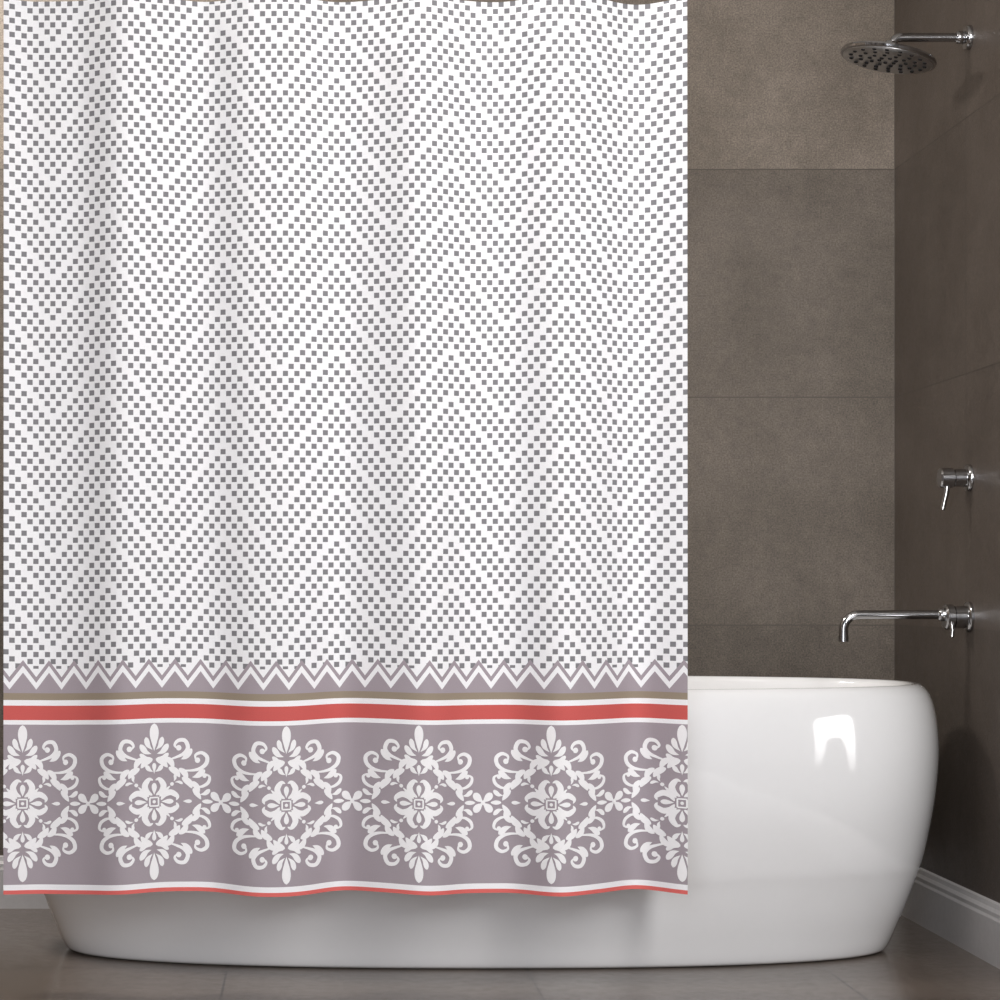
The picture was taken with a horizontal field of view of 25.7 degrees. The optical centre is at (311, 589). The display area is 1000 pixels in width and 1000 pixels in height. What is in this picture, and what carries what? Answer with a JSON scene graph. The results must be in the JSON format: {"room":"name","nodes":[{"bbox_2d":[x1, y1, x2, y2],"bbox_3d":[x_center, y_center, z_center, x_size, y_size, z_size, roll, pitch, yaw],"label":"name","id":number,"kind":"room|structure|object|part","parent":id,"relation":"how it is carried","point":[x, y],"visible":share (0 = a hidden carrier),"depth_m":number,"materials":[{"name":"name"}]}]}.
{"room":"bathroom","nodes":[
{"label":"bathroom","id":0,"kind":"room"},
{"bbox_2d":[0,0,894,854],"bbox_3d":[-0.178,-0.615,5.260,3.384,2.990,0.120,0,0,0],"label":"wall","id":1,"kind":"structure","parent":0,"point":[791,141],"depth_m":5.20,"materials":[{"name":"tile"}]},
{"bbox_2d":[0,855,49,908],"bbox_3d":[-0.178,0.698,5.192,3.144,0.125,0.016,0,0,0],"label":"baseboard","id":2,"kind":"structure","parent":1,"relation":"attached to","point":[11,901],"depth_m":5.18,"materials":[{"name":"white wood"}]},
{"bbox_2d":[0,909,999,999],"bbox_3d":[-0.178,0.820,2.250,3.144,0.120,5.900,0,0,0],"label":"floor","id":3,"kind":"structure","parent":0,"point":[36,963],"depth_m":4.26,"materials":[{"name":"tile"}]},
{"bbox_2d":[44,676,938,968],"bbox_3d":[0.347,0.478,4.630,1.954,0.564,0.801,0,0,0],"label":"bathtub","id":4,"kind":"object","parent":3,"relation":"on","point":[811,800],"visible":0.46,"depth_m":4.34,"materials":[{"name":"white ceramic"}]},
{"bbox_2d":[895,0,999,902],"bbox_3d":[1.454,-0.615,2.250,0.120,2.990,5.900,0,0,0],"label":"wall","id":5,"kind":"structure","parent":0,"point":[947,116],"depth_m":4.75,"materials":[{"name":"tile"}]},
{"bbox_2d":[838,601,974,641],"bbox_3d":[1.255,0.067,4.606,0.278,0.085,0.066,0,0,0],"label":"faucet","id":6,"kind":"object","parent":5,"relation":"attached to","point":[951,617],"visible":1,"depth_m":4.60,"materials":[{"name":"silver metal"}]},
{"bbox_3d":[1.240,0.074,4.606,0.248,0.071,0.028,0,0,0],"label":"spout","id":7,"kind":"part","parent":6,"relation":"part of","materials":[{"name":"silver metal"}]},
{"bbox_3d":[1.349,0.084,4.582,0.012,0.033,0.019,0,0,0],"label":"lever","id":8,"kind":"part","parent":6,"relation":"part of","materials":[{"name":"silver metal"}]},
{"bbox_3d":[1.389,0.057,4.606,0.010,0.066,0.066,0,0,0],"label":"wall plate","id":9,"kind":"part","parent":6,"relation":"part of","materials":[{"name":"silver metal"}]},
{"bbox_2d":[840,25,973,73],"bbox_3d":[1.258,-1.150,4.606,0.272,0.094,0.202,0,0,0],"label":"shower","id":10,"kind":"object","parent":5,"relation":"attached to","point":[888,56],"visible":1,"depth_m":4.60,"materials":[{"name":"silver metal"}]},
{"bbox_3d":[1.220,-1.123,4.606,0.184,0.039,0.188,0,0,0],"label":"spray plate","id":11,"kind":"part","parent":10,"relation":"part of","materials":[{"name":"metal"}]},
{"bbox_3d":[1.305,-1.167,4.606,0.166,0.034,0.027,0,0,0],"label":"shower arm","id":12,"kind":"part","parent":10,"relation":"part of","materials":[{"name":"silver metal"}]},
{"bbox_2d":[902,867,999,968],"bbox_3d":[1.386,0.698,2.242,0.016,0.125,5.884,0,0,0],"label":"baseboard","id":13,"kind":"structure","parent":5,"relation":"attached to","point":[969,920],"depth_m":4.65,"materials":[{"name":"white wood"}]},
{"bbox_2d":[937,464,973,510],"bbox_3d":[1.361,-0.217,4.606,0.066,0.098,0.058,0,0,0],"label":"mixer valve","id":14,"kind":"object","parent":5,"relation":"attached to","point":[947,478],"visible":1,"depth_m":4.59,"materials":[{"name":"silver metal"}]},
{"bbox_3d":[1.340,-0.197,4.601,0.023,0.058,0.017,0,0,0],"label":"lever","id":15,"kind":"part","parent":14,"relation":"part of","materials":[{"name":"silver metal"}]},
{"bbox_3d":[1.389,-0.237,4.606,0.010,0.058,0.058,0,0,0],"label":"wall plate","id":16,"kind":"part","parent":14,"relation":"part of","materials":[{"name":"silver metal"}]},
{"bbox_3d":[-1.810,-0.615,2.250,0.120,2.990,5.900,0,0,0],"label":"wall","id":17,"kind":"structure","parent":0,"visible":0},
{"bbox_3d":[-0.178,-1.166,4.105,3.144,0.060,0.060,0,0,0],"label":"curtain rod","id":18,"kind":"object","parent":17,"relation":"attached to","visible":0},
{"bbox_2d":[3,0,687,896],"bbox_3d":[0.062,-0.270,4.109,1.288,1.694,0.083,0,0,0],"label":"shower curtain","id":19,"kind":"object","parent":18,"relation":"hanging from","point":[345,344],"visible":1,"depth_m":4.11,"materials":[{"name":"fabric"}]}
]}

